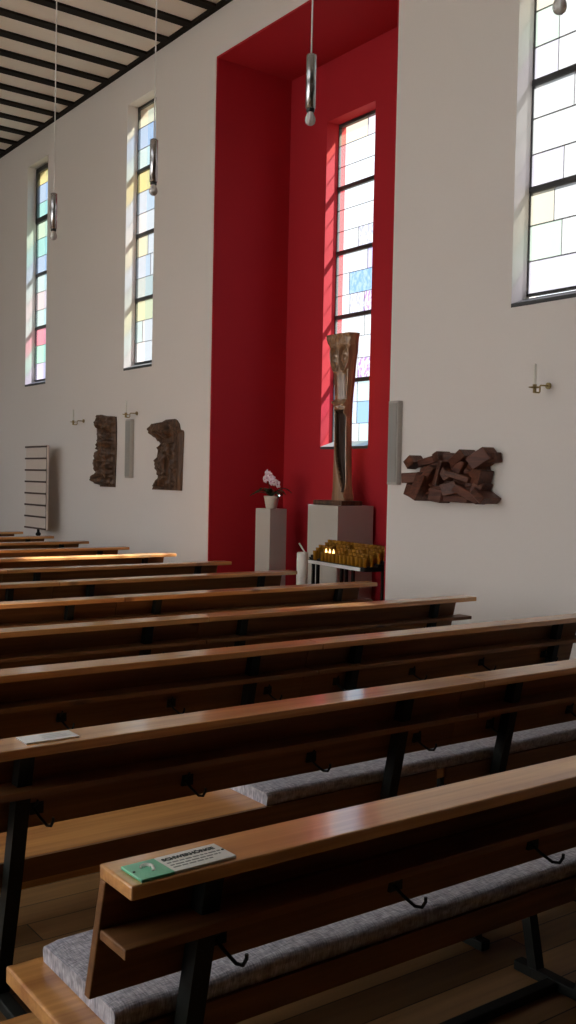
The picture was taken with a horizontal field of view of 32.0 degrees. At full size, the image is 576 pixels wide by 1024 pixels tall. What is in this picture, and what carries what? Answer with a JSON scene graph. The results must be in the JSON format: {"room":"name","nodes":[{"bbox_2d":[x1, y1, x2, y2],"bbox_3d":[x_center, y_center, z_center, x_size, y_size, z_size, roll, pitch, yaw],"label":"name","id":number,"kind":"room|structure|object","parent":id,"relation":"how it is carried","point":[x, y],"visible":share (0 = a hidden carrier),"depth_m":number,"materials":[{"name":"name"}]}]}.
{"room":"house of worship","nodes":[
{"label":"house of worship","id":0,"kind":"room"},
{"bbox_2d":[0,0,220,149],"bbox_3d":[-5.119,-5.178,7.168,11.250,0.150,24.600,0,2,-36],"label":"ceiling","id":1,"kind":"structure","parent":0,"point":[179,8],"depth_m":11.10,"materials":[{"name":"beige"}]},
{"bbox_2d":[0,137,17,144],"bbox_3d":[-8.160,-5.292,11.310,10.628,0.038,0.120,0,2,-36],"label":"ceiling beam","id":2,"kind":"structure","parent":1,"relation":"attached to","point":[3,140],"depth_m":14.33,"materials":[{"name":"black wood"}]},
{"bbox_2d":[0,125,30,135],"bbox_3d":[-7.873,-5.273,10.919,10.628,0.038,0.120,0,2,-36],"label":"ceiling beam","id":3,"kind":"structure","parent":1,"relation":"attached to","point":[2,128],"depth_m":13.89,"materials":[{"name":"black wood"}]},
{"bbox_2d":[0,112,43,126],"bbox_3d":[-7.586,-5.254,10.528,10.628,0.038,0.120,0,2,-36],"label":"ceiling beam","id":4,"kind":"structure","parent":1,"relation":"attached to","point":[2,115],"depth_m":13.45,"materials":[{"name":"black wood"}]},
{"bbox_2d":[0,98,58,116],"bbox_3d":[-7.300,-5.236,10.138,10.628,0.038,0.120,0,2,-36],"label":"ceiling beam","id":5,"kind":"structure","parent":1,"relation":"attached to","point":[2,101],"depth_m":13.01,"materials":[{"name":"black wood"}]},
{"bbox_2d":[0,83,73,106],"bbox_3d":[-7.013,-5.217,9.747,10.628,0.038,0.120,0,2,-36],"label":"ceiling beam","id":6,"kind":"structure","parent":1,"relation":"attached to","point":[6,87],"depth_m":12.55,"materials":[{"name":"black wood"}]},
{"bbox_2d":[0,66,90,95],"bbox_3d":[-6.726,-5.198,9.356,10.628,0.038,0.120,0,2,-36],"label":"ceiling beam","id":7,"kind":"structure","parent":1,"relation":"attached to","point":[7,71],"depth_m":12.11,"materials":[{"name":"black wood"}]},
{"bbox_2d":[50,0,56,239],"bbox_3d":[-1.705,-3.523,7.381,0.090,3.026,0.090,0,2,-36],"label":"pendant lamp","id":8,"kind":"object","parent":1,"relation":"hanging from","point":[53,202],"visible":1,"depth_m":7.40,"materials":[{"name":"white metal"}]},
{"bbox_2d":[0,48,107,83],"bbox_3d":[-6.439,-5.180,8.966,10.628,0.038,0.120,0,2,-36],"label":"ceiling beam","id":9,"kind":"structure","parent":1,"relation":"attached to","point":[3,52],"depth_m":11.65,"materials":[{"name":"black wood"}]},
{"bbox_2d":[0,29,126,70],"bbox_3d":[-6.153,-5.161,8.575,10.628,0.038,0.120,0,2,-36],"label":"ceiling beam","id":10,"kind":"structure","parent":1,"relation":"attached to","point":[3,33],"depth_m":11.21,"materials":[{"name":"black wood"}]},
{"bbox_2d":[0,7,146,56],"bbox_3d":[-5.866,-5.142,8.184,10.628,0.038,0.120,0,2,-36],"label":"ceiling beam","id":11,"kind":"structure","parent":1,"relation":"attached to","point":[4,12],"depth_m":10.76,"materials":[{"name":"black wood"}]},
{"bbox_2d":[26,0,167,42],"bbox_3d":[-5.579,-5.124,7.793,10.628,0.038,0.120,0,2,-36],"label":"ceiling beam","id":12,"kind":"structure","parent":1,"relation":"attached to","point":[62,7],"depth_m":10.43,"materials":[{"name":"black wood"}]},
{"bbox_2d":[103,0,190,26],"bbox_3d":[-5.293,-5.105,7.403,10.628,0.038,0.120,0,2,-36],"label":"ceiling beam","id":13,"kind":"structure","parent":1,"relation":"attached to","point":[128,4],"depth_m":10.24,"materials":[{"name":"black wood"}]},
{"bbox_2d":[149,0,157,195],"bbox_3d":[-0.801,-3.464,6.149,0.090,3.026,0.090,0,2,-36],"label":"pendant lamp","id":14,"kind":"object","parent":1,"relation":"hanging from","point":[153,190],"visible":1,"depth_m":6.17,"materials":[{"name":"white metal"}]},
{"bbox_2d":[305,0,316,125],"bbox_3d":[0.139,-3.403,4.868,0.090,3.026,0.090,0,2,-36],"label":"pendant lamp","id":15,"kind":"object","parent":1,"relation":"hanging from","point":[310,104],"visible":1,"depth_m":4.89,"materials":[{"name":"silver metal"}]},
{"bbox_2d":[306,107,314,112],"bbox_3d":[0.110,-1.966,4.914,0.041,0.018,0.041,0,2,-36],"label":"socket","id":16,"kind":"object","parent":15,"relation":"attached to","point":[308,109],"depth_m":4.90,"materials":[{"name":"black metal"}]},
{"bbox_2d":[552,0,566,14],"bbox_3d":[1.032,-3.345,3.651,0.090,3.026,0.090,0,2,-36],"label":"pendant lamp","id":17,"kind":"object","parent":1,"relation":"hanging from","point":[559,7],"visible":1,"depth_m":3.68,"materials":[{"name":"white glass"}]},
{"bbox_2d":[0,0,575,659],"bbox_3d":[-0.784,-1.974,10.502,0.270,6.290,24.600,0,2,-36],"label":"wall","id":18,"kind":"structure","parent":0,"point":[463,359],"depth_m":8.01,"materials":[{"name":"white paint"}]},
{"bbox_2d":[25,163,47,386],"bbox_3d":[-3.435,-3.319,14.022,0.174,3.100,0.730,0,2,-36],"label":"window","id":19,"kind":"structure","parent":18,"relation":"in","point":[42,172],"depth_m":14.21,"materials":[{"name":"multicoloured glass"}]},
{"bbox_2d":[72,409,84,424],"bbox_3d":[-2.663,-1.198,12.679,0.187,0.204,0.084,0,2,-36],"label":"candle sconce","id":20,"kind":"object","parent":18,"relation":"attached to","point":[83,420],"visible":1,"depth_m":12.65,"materials":[{"name":"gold metal"}]},
{"bbox_2d":[89,415,116,486],"bbox_3d":[-2.289,-0.747,12.170,0.186,0.882,0.574,0,2,-36],"label":"relief","id":21,"kind":"object","parent":18,"relation":"attached to","point":[105,457],"visible":1,"depth_m":12.04,"materials":[{"name":"brown wood"}]},
{"bbox_2d":[0,0,232,157],"bbox_3d":[-0.850,-5.104,10.304,0.054,0.044,23.980,0,2,-36],"label":"trim","id":22,"kind":"structure","parent":18,"relation":"attached to","point":[222,3],"depth_m":11.71,"materials":[{"name":"black wood"}]},
{"bbox_2d":[125,419,133,477],"bbox_3d":[-1.813,-0.736,11.632,0.056,0.674,0.217,0,2,-36],"label":"speaker","id":23,"kind":"object","parent":18,"relation":"attached to","point":[129,423],"visible":1,"depth_m":11.61},
{"bbox_2d":[125,421,129,475],"bbox_3d":[-1.866,-0.738,11.666,0.010,0.641,0.106,0,2,-36],"label":"speaker grille","id":24,"kind":"object","parent":23,"relation":"attached to","point":[127,423],"depth_m":11.65,"materials":[{"name":"silver metal"}]},
{"bbox_2d":[123,401,137,417],"bbox_3d":[-1.814,-1.182,11.521,0.187,0.204,0.084,0,2,-36],"label":"candle sconce","id":25,"kind":"object","parent":18,"relation":"attached to","point":[136,412],"visible":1,"depth_m":11.49,"materials":[{"name":"gold metal"}]},
{"bbox_2d":[123,99,155,370],"bbox_3d":[-1.638,-3.202,11.573,0.174,3.100,0.690,0,2,-36],"label":"window","id":26,"kind":"structure","parent":18,"relation":"in","point":[144,285],"depth_m":11.78,"materials":[{"name":"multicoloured glass"}]},
{"bbox_2d":[147,419,183,490],"bbox_3d":[-1.385,-0.626,10.951,0.171,0.773,0.696,0,2,-36],"label":"relief","id":27,"kind":"object","parent":18,"relation":"attached to","point":[168,463],"visible":1,"depth_m":10.90,"materials":[{"name":"brown wood"}]},
{"bbox_2d":[180,0,215,10],"bbox_3d":[-3.276,-5.092,8.281,6.338,0.038,0.120,0,2,-36],"label":"trim","id":28,"kind":"structure","parent":18,"relation":"attached to","point":[205,4],"depth_m":10.04,"materials":[{"name":"black wood"}]},
{"bbox_2d":[208,0,398,600],"bbox_3d":[0.505,-1.735,9.523,1.181,5.930,3.000,0,2,-36],"label":"wall niche","id":29,"kind":"object","parent":18,"relation":"in","point":[276,185],"visible":0.55,"depth_m":10.38,"materials":[{"name":"red paint"}]},
{"bbox_2d":[320,109,375,448],"bbox_3d":[0.661,-2.296,10.037,0.189,3.335,0.747,0,2,-36],"label":"window","id":30,"kind":"structure","parent":29,"relation":"attached to","point":[358,444],"depth_m":10.20,"materials":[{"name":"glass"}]},
{"bbox_2d":[387,400,402,484],"bbox_3d":[0.869,-0.549,7.978,0.056,0.665,0.161,0,2,-36],"label":"speaker","id":31,"kind":"object","parent":18,"relation":"attached to","point":[395,407],"visible":1,"depth_m":7.96},
{"bbox_2d":[387,403,396,481],"bbox_3d":[0.831,-0.551,7.991,0.010,0.628,0.091,0,2,-36],"label":"speaker grille","id":32,"kind":"object","parent":31,"relation":"attached to","point":[392,420],"depth_m":7.98,"materials":[{"name":"silver metal"}]},
{"bbox_2d":[401,447,501,504],"bbox_3d":[1.169,-0.271,7.454,0.191,0.414,0.948,0,2,-36],"label":"relief","id":33,"kind":"object","parent":18,"relation":"attached to","point":[462,476],"visible":1,"depth_m":7.33,"materials":[{"name":"brown wood"}]},
{"bbox_2d":[529,362,550,393],"bbox_3d":[1.693,-0.897,6.743,0.187,0.204,0.084,0,2,-36],"label":"candle sconce","id":34,"kind":"object","parent":18,"relation":"attached to","point":[548,385],"visible":1,"depth_m":6.71,"materials":[{"name":"gold metal"}]},
{"bbox_2d":[533,362,536,383],"bbox_3d":[1.652,-0.918,6.712,0.020,0.162,0.020,0,2,-36],"label":"candle","id":35,"kind":"object","parent":34,"relation":"on","point":[535,365],"depth_m":6.70,"materials":[{"name":"white wax"}]},
{"bbox_2d":[511,0,575,307],"bbox_3d":[1.891,-2.973,6.781,0.194,3.100,0.720,0,2,-36],"label":"window","id":36,"kind":"structure","parent":18,"relation":"in","point":[551,262],"depth_m":6.97,"materials":[{"name":"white glass"}]},
{"bbox_2d":[0,871,575,1023],"bbox_3d":[-4.876,1.241,7.653,12.185,0.120,24.600,0,2,-36],"label":"floor","id":37,"kind":"structure","parent":0,"point":[441,985],"depth_m":3.13,"materials":[{"name":"brown wood"}]},
{"bbox_2d":[0,569,6,582],"bbox_3d":[-2.981,0.838,7.110,1.964,0.800,0.940,0,2,-36],"label":"pew","id":38,"kind":"object","parent":37,"relation":"on","point":[2,571],"visible":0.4,"depth_m":7.59,"materials":[{"name":"brown wood"}]},
{"bbox_2d":[0,531,22,535],"bbox_3d":[-4.222,0.648,12.171,2.018,0.800,0.940,0,2,-36],"label":"pew","id":39,"kind":"object","parent":37,"relation":"on","point":[2,533],"visible":0.17,"depth_m":12.64,"materials":[{"name":"brown wood"}]},
{"bbox_2d":[0,536,53,541],"bbox_3d":[-3.652,0.685,11.395,2.018,0.800,0.940,0,2,-36],"label":"pew","id":40,"kind":"object","parent":37,"relation":"on","point":[2,538],"visible":0.09,"depth_m":11.74,"materials":[{"name":"brown wood"}]},
{"bbox_2d":[0,580,58,601],"bbox_3d":[-2.412,0.875,6.334,1.964,0.800,0.940,0,2,-36],"label":"pew","id":41,"kind":"object","parent":37,"relation":"on","point":[30,590],"visible":0.16,"depth_m":6.78,"materials":[{"name":"brown wood"}]},
{"bbox_2d":[24,445,48,535],"bbox_3d":[-3.353,0.071,13.387,0.300,1.910,0.710,0,2,-36],"label":"hymn board","id":42,"kind":"object","parent":37,"relation":"on","point":[37,457],"visible":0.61,"depth_m":13.32,"materials":[{"name":"beige"}]},
{"bbox_2d":[0,541,88,548],"bbox_3d":[-3.082,0.722,10.618,2.018,0.800,0.940,0,2,-36],"label":"pew","id":43,"kind":"object","parent":37,"relation":"on","point":[38,544],"visible":0.09,"depth_m":10.86,"materials":[{"name":"brown wood"}]},
{"bbox_2d":[0,595,123,627],"bbox_3d":[-1.842,0.912,5.558,1.964,0.800,0.940,0,2,-36],"label":"pew","id":44,"kind":"object","parent":37,"relation":"on","point":[22,613],"visible":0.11,"depth_m":5.88,"materials":[{"name":"brown wood"}]},
{"bbox_2d":[0,616,121,627],"bbox_3d":[-1.819,0.650,5.539,1.948,0.021,0.107,0,2,-36],"label":"shelf","id":45,"kind":"object","parent":44,"relation":"attached to","point":[41,620],"depth_m":5.86,"materials":[{"name":"brown wood"}]},
{"bbox_2d":[0,546,128,557],"bbox_3d":[-2.513,0.759,9.842,2.018,0.800,0.940,0,2,-36],"label":"pew","id":46,"kind":"object","parent":37,"relation":"on","point":[73,551],"visible":0.08,"depth_m":9.97,"materials":[{"name":"brown wood"}]},
{"bbox_2d":[0,553,175,568],"bbox_3d":[-1.943,0.796,9.066,2.018,0.800,0.940,0,2,-36],"label":"pew","id":47,"kind":"object","parent":37,"relation":"on","point":[82,560],"visible":0.07,"depth_m":9.08,"materials":[{"name":"brown wood"}]},
{"bbox_2d":[0,614,208,668],"bbox_3d":[-1.273,0.949,4.782,1.964,0.800,0.940,0,2,-36],"label":"pew","id":48,"kind":"object","parent":37,"relation":"on","point":[26,646],"visible":0.22,"depth_m":4.99,"materials":[{"name":"brown wood"}]},
{"bbox_2d":[0,638,205,662],"bbox_3d":[-1.250,0.687,4.763,1.948,0.021,0.107,0,2,-36],"label":"shelf","id":49,"kind":"object","parent":48,"relation":"attached to","point":[135,644],"depth_m":4.97,"materials":[{"name":"brown wood"}]},
{"bbox_2d":[1,561,231,582],"bbox_3d":[-1.374,0.833,8.290,2.018,0.800,0.940,0,2,-36],"label":"pew","id":50,"kind":"object","parent":37,"relation":"on","point":[199,567],"visible":0.1,"depth_m":8.18,"materials":[{"name":"brown wood"}]},
{"bbox_2d":[0,640,322,892],"bbox_3d":[-0.703,0.986,4.005,1.964,0.800,0.940,0,2,-36],"label":"pew","id":51,"kind":"object","parent":37,"relation":"on","point":[39,699],"visible":0.49,"depth_m":4.07,"materials":[{"name":"brown wood"}]},
{"bbox_2d":[0,667,317,714],"bbox_3d":[-0.680,0.725,3.987,1.948,0.021,0.107,0,2,-36],"label":"shelf","id":52,"kind":"object","parent":51,"relation":"attached to","point":[87,695],"depth_m":4.06,"materials":[{"name":"brown wood"}]},
{"bbox_2d":[51,570,296,598],"bbox_3d":[-0.804,0.870,7.513,2.018,0.800,0.940,0,2,-36],"label":"pew","id":53,"kind":"object","parent":37,"relation":"on","point":[72,588],"visible":0.11,"depth_m":7.41,"materials":[{"name":"brown wood"}]},
{"bbox_2d":[0,675,489,1023],"bbox_3d":[-0.133,1.023,3.229,1.964,0.800,0.940,0,2,-36],"label":"pew","id":54,"kind":"object","parent":37,"relation":"on","point":[121,790],"visible":0.75,"depth_m":3.15,"materials":[{"name":"brown wood"}]},
{"bbox_2d":[16,730,79,744],"bbox_3d":[-0.665,0.624,2.781,0.155,0.004,0.075,0,2,-36],"label":"card","id":55,"kind":"object","parent":54,"relation":"on","point":[60,735],"visible":1,"depth_m":2.77,"materials":[{"name":"white paper"}]},
{"bbox_2d":[41,733,70,738],"bbox_3d":[-0.648,0.622,2.795,0.079,0.001,0.034,0,2,-36],"label":"print","id":56,"kind":"object","parent":55,"relation":"on","point":[46,735],"depth_m":2.79,"materials":[{"name":"grey paper"}]},
{"bbox_2d":[0,708,476,803],"bbox_3d":[-0.111,0.761,3.210,1.948,0.021,0.107,0,2,-36],"label":"shelf","id":57,"kind":"object","parent":54,"relation":"attached to","point":[56,781],"depth_m":3.12,"materials":[{"name":"brown wood"}]},
{"bbox_2d":[115,581,376,618],"bbox_3d":[-0.234,0.907,6.737,2.018,0.800,0.940,0,2,-36],"label":"pew","id":58,"kind":"object","parent":37,"relation":"on","point":[146,605],"visible":0.15,"depth_m":6.62,"materials":[{"name":"brown wood"}]},
{"bbox_2d":[117,598,372,618],"bbox_3d":[-0.221,0.645,6.712,2.002,0.021,0.107,0,2,-36],"label":"shelf","id":59,"kind":"object","parent":58,"relation":"attached to","point":[229,607],"depth_m":6.62,"materials":[{"name":"brown wood"}]},
{"bbox_2d":[255,508,286,585],"bbox_3d":[-0.185,0.577,10.356,0.210,1.227,0.260,0,2,-36],"label":"pedestal","id":60,"kind":"object","parent":37,"relation":"on","point":[270,529],"visible":0.46,"depth_m":10.26,"materials":[{"name":"grey concrete"}]},
{"bbox_2d":[250,469,291,508],"bbox_3d":[-0.188,-0.239,10.341,0.377,0.404,0.388,2,2,27],"label":"potted orchid","id":61,"kind":"object","parent":60,"relation":"on","point":[271,502],"visible":1,"depth_m":10.28,"materials":[{"name":"beige ceramic"}]},
{"bbox_2d":[6,755,575,1023],"bbox_3d":[0.436,1.060,2.453,1.964,0.800,0.940,0,2,-36],"label":"pew","id":62,"kind":"object","parent":37,"relation":"on","point":[286,879],"visible":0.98,"depth_m":2.20,"materials":[{"name":"brown wood"}]},
{"bbox_2d":[121,843,235,882],"bbox_3d":[-0.205,0.659,1.895,0.208,0.009,0.078,0,2,-38],"label":"sign","id":63,"kind":"object","parent":62,"relation":"on","point":[175,863],"visible":1,"depth_m":1.89,"materials":[{"name":"green"}]},
{"bbox_2d":[167,850,220,867],"bbox_3d":[-0.172,0.658,1.908,0.120,0.001,0.027,0,2,-38],"label":"print","id":64,"kind":"object","parent":63,"relation":"on","point":[202,858],"depth_m":1.90,"materials":[{"name":"grey paper"}]},
{"bbox_2d":[43,847,575,1023],"bbox_3d":[0.311,0.994,2.686,1.885,0.055,0.361,0,2,-36],"label":"seat cushion","id":65,"kind":"object","parent":62,"relation":"on","point":[68,957],"visible":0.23,"depth_m":2.29,"materials":[{"name":"grey fabric"}]},
{"bbox_2d":[100,801,575,960],"bbox_3d":[0.459,0.799,2.434,1.948,0.021,0.107,0,2,-36],"label":"shelf","id":66,"kind":"object","parent":62,"relation":"attached to","point":[149,931],"depth_m":2.15,"materials":[{"name":"brown wood"}]},
{"bbox_2d":[296,552,307,584],"bbox_3d":[0.117,0.798,8.720,0.100,0.903,0.100,0,2,-36],"label":"pillar candle","id":67,"kind":"object","parent":37,"relation":"on","point":[302,557],"visible":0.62,"depth_m":8.67,"materials":[{"name":"white wax"}]},
{"bbox_2d":[194,595,476,649],"bbox_3d":[0.335,0.944,5.961,2.018,0.800,0.940,0,2,-36],"label":"pew","id":68,"kind":"object","parent":37,"relation":"on","point":[261,626],"visible":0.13,"depth_m":5.84,"materials":[{"name":"brown wood"}]},
{"bbox_2d":[198,614,471,643],"bbox_3d":[0.348,0.683,5.935,2.002,0.021,0.107,0,2,-36],"label":"shelf","id":69,"kind":"object","parent":68,"relation":"attached to","point":[306,629],"depth_m":5.85,"materials":[{"name":"brown wood"}]},
{"bbox_2d":[307,504,373,598],"bbox_3d":[0.493,0.581,9.676,0.440,1.292,0.459,0,2,-36],"label":"pedestal","id":70,"kind":"object","parent":37,"relation":"on","point":[354,524],"visible":0.37,"depth_m":9.52,"materials":[{"name":"grey concrete"}]},
{"bbox_2d":[313,332,361,505],"bbox_3d":[0.494,-0.886,9.661,0.260,1.640,0.440,0,2,-36],"label":"statue","id":71,"kind":"object","parent":70,"relation":"on","point":[343,346],"visible":1,"depth_m":9.61,"materials":[{"name":"brown wood"}]},
{"bbox_2d":[308,555,383,600],"bbox_3d":[0.491,0.813,8.791,0.351,0.884,1.120,0,2,-29],"label":"rack","id":72,"kind":"object","parent":37,"relation":"on","point":[377,567],"visible":0.24,"depth_m":8.55,"materials":[{"name":"black metal"}]},
{"bbox_2d":[313,550,317,559],"bbox_3d":[0.243,0.395,8.976,0.046,0.098,0.045,0,2,-36],"label":"votive candle","id":73,"kind":"object","parent":72,"relation":"on","point":[315,552],"visible":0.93,"depth_m":8.96,"materials":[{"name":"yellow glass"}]},
{"bbox_2d":[316,548,320,558],"bbox_3d":[0.272,0.371,9.062,0.046,0.098,0.045,0,2,-36],"label":"votive candle","id":74,"kind":"object","parent":72,"relation":"on","point":[317,549],"visible":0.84,"depth_m":9.05,"materials":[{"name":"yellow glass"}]},
{"bbox_2d":[320,551,323,560],"bbox_3d":[0.303,0.399,8.867,0.046,0.098,0.045,0,2,-36],"label":"votive candle","id":75,"kind":"object","parent":72,"relation":"on","point":[321,552],"visible":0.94,"depth_m":8.85,"materials":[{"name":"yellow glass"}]},
{"bbox_2d":[324,549,328,561],"bbox_3d":[0.334,0.385,8.812,0.046,0.132,0.045,0,2,-36],"label":"votive candle","id":76,"kind":"object","parent":72,"relation":"on","point":[325,552],"visible":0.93,"depth_m":8.80,"materials":[{"name":"yellow wax"}]},
{"bbox_2d":[327,550,330,561],"bbox_3d":[0.364,0.387,8.757,0.046,0.132,0.045,0,2,-36],"label":"votive candle","id":77,"kind":"object","parent":72,"relation":"on","point":[329,553],"visible":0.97,"depth_m":8.74,"materials":[{"name":"yellow wax"}]},
{"bbox_2d":[331,549,335,562],"bbox_3d":[0.394,0.390,8.702,0.046,0.132,0.045,0,2,-36],"label":"votive candle","id":78,"kind":"object","parent":72,"relation":"on","point":[333,553],"visible":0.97,"depth_m":8.69,"materials":[{"name":"yellow wax"}]},
{"bbox_2d":[335,554,338,563],"bbox_3d":[0.424,0.409,8.648,0.046,0.098,0.045,0,2,-36],"label":"votive candle","id":79,"kind":"object","parent":72,"relation":"on","point":[336,555],"visible":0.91,"depth_m":8.63,"materials":[{"name":"yellow wax"}]},
{"bbox_2d":[339,554,343,563],"bbox_3d":[0.454,0.411,8.593,0.046,0.098,0.045,0,2,-36],"label":"votive candle","id":80,"kind":"object","parent":72,"relation":"on","point":[340,555],"visible":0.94,"depth_m":8.57,"materials":[{"name":"yellow wax"}]},
{"bbox_2d":[342,555,346,564],"bbox_3d":[0.484,0.414,8.538,0.046,0.098,0.045,0,2,-36],"label":"votive candle","id":81,"kind":"object","parent":72,"relation":"on","point":[343,556],"visible":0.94,"depth_m":8.52,"materials":[{"name":"yellow wax"}]},
{"bbox_2d":[308,559,383,571],"bbox_3d":[0.504,0.454,8.782,0.340,0.036,1.120,0,2,-29],"label":"tray","id":82,"kind":"object","parent":72,"relation":"on","point":[377,567],"depth_m":8.40,"materials":[{"name":"white metal"}]},
{"bbox_2d":[346,555,351,565],"bbox_3d":[0.514,0.416,8.484,0.046,0.098,0.045,0,2,-36],"label":"votive candle","id":83,"kind":"object","parent":72,"relation":"on","point":[347,556],"visible":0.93,"depth_m":8.47,"materials":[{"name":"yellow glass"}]},
{"bbox_2d":[350,556,354,565],"bbox_3d":[0.544,0.418,8.429,0.046,0.098,0.045,0,2,-36],"label":"votive candle","id":84,"kind":"object","parent":72,"relation":"on","point":[351,557],"visible":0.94,"depth_m":8.41,"materials":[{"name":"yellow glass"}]},
{"bbox_2d":[354,556,358,566],"bbox_3d":[0.574,0.421,8.374,0.046,0.098,0.045,0,2,-36],"label":"votive candle","id":85,"kind":"object","parent":72,"relation":"on","point":[356,561],"visible":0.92,"depth_m":8.36,"materials":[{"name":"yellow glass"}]},
{"bbox_2d":[358,557,363,566],"bbox_3d":[0.604,0.423,8.319,0.046,0.098,0.045,0,2,-36],"label":"votive candle","id":86,"kind":"object","parent":72,"relation":"on","point":[360,559],"visible":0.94,"depth_m":8.30,"materials":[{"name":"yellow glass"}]},
{"bbox_2d":[362,558,367,567],"bbox_3d":[0.634,0.426,8.265,0.046,0.098,0.045,0,2,-36],"label":"votive candle","id":87,"kind":"object","parent":72,"relation":"on","point":[365,560],"visible":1,"depth_m":8.25,"materials":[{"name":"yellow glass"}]},
{"bbox_2d":[365,554,369,565],"bbox_3d":[0.662,0.403,8.350,0.046,0.098,0.045,0,2,-36],"label":"votive candle","id":88,"kind":"object","parent":72,"relation":"on","point":[366,555],"visible":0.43,"depth_m":8.33,"materials":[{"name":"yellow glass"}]},
{"bbox_2d":[369,555,374,566],"bbox_3d":[0.692,0.405,8.296,0.046,0.098,0.045,0,2,-36],"label":"votive candle","id":89,"kind":"object","parent":72,"relation":"on","point":[371,557],"visible":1,"depth_m":8.28,"materials":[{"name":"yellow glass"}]},
{"bbox_2d":[376,552,380,563],"bbox_3d":[0.751,0.384,8.327,0.046,0.098,0.045,0,2,-36],"label":"votive candle","id":90,"kind":"object","parent":72,"relation":"on","point":[378,554],"visible":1,"depth_m":8.31,"materials":[{"name":"orange glass"}]},
{"bbox_2d":[378,549,383,560],"bbox_3d":[0.779,0.361,8.413,0.046,0.098,0.045,0,2,-36],"label":"votive candle","id":91,"kind":"object","parent":72,"relation":"on","point":[379,550],"visible":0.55,"depth_m":8.39,"materials":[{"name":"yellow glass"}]},
{"bbox_2d":[299,613,575,696],"bbox_3d":[0.905,0.981,5.185,2.018,0.800,0.940,0,2,-36],"label":"pew","id":92,"kind":"object","parent":37,"relation":"on","point":[358,661],"visible":0.46,"depth_m":5.05,"materials":[{"name":"brown wood"}]},
{"bbox_2d":[306,635,575,674],"bbox_3d":[0.918,0.720,5.159,2.002,0.021,0.107,0,2,-36],"label":"shelf","id":93,"kind":"object","parent":92,"relation":"attached to","point":[346,664],"depth_m":5.03,"materials":[{"name":"brown wood"}]},
{"bbox_2d":[437,659,575,901],"bbox_3d":[1.474,1.018,4.409,2.018,0.800,0.940,0,2,-36],"label":"pew","id":94,"kind":"object","parent":37,"relation":"on","point":[515,699],"visible":0.57,"depth_m":3.98,"materials":[{"name":"brown wood"}]},
{"bbox_2d":[230,757,386,805],"bbox_3d":[0.151,0.964,3.516,0.708,0.054,0.218,0,2,-36],"label":"seat cushion","id":95,"kind":"object","parent":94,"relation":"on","point":[284,789],"depth_m":3.53,"materials":[{"name":"grey fabric"}]},
{"bbox_2d":[400,736,496,776],"bbox_3d":[0.630,0.962,3.868,0.725,0.054,0.218,0,2,-36],"label":"seat cushion","id":96,"kind":"object","parent":94,"relation":"on","point":[421,761],"depth_m":3.92,"materials":[{"name":"grey fabric"}]},
{"bbox_2d":[459,688,575,717],"bbox_3d":[1.488,0.757,4.383,2.002,0.021,0.107,0,2,-36],"label":"shelf","id":97,"kind":"object","parent":94,"relation":"attached to","point":[492,706],"depth_m":3.94,"materials":[{"name":"brown wood"}]},
{"bbox_2d":[509,720,575,753],"bbox_3d":[1.070,0.961,4.190,0.676,0.054,0.218,0,2,-36],"label":"seat cushion","id":98,"kind":"object","parent":94,"relation":"on","point":[533,738],"depth_m":4.25,"materials":[{"name":"grey fabric"}]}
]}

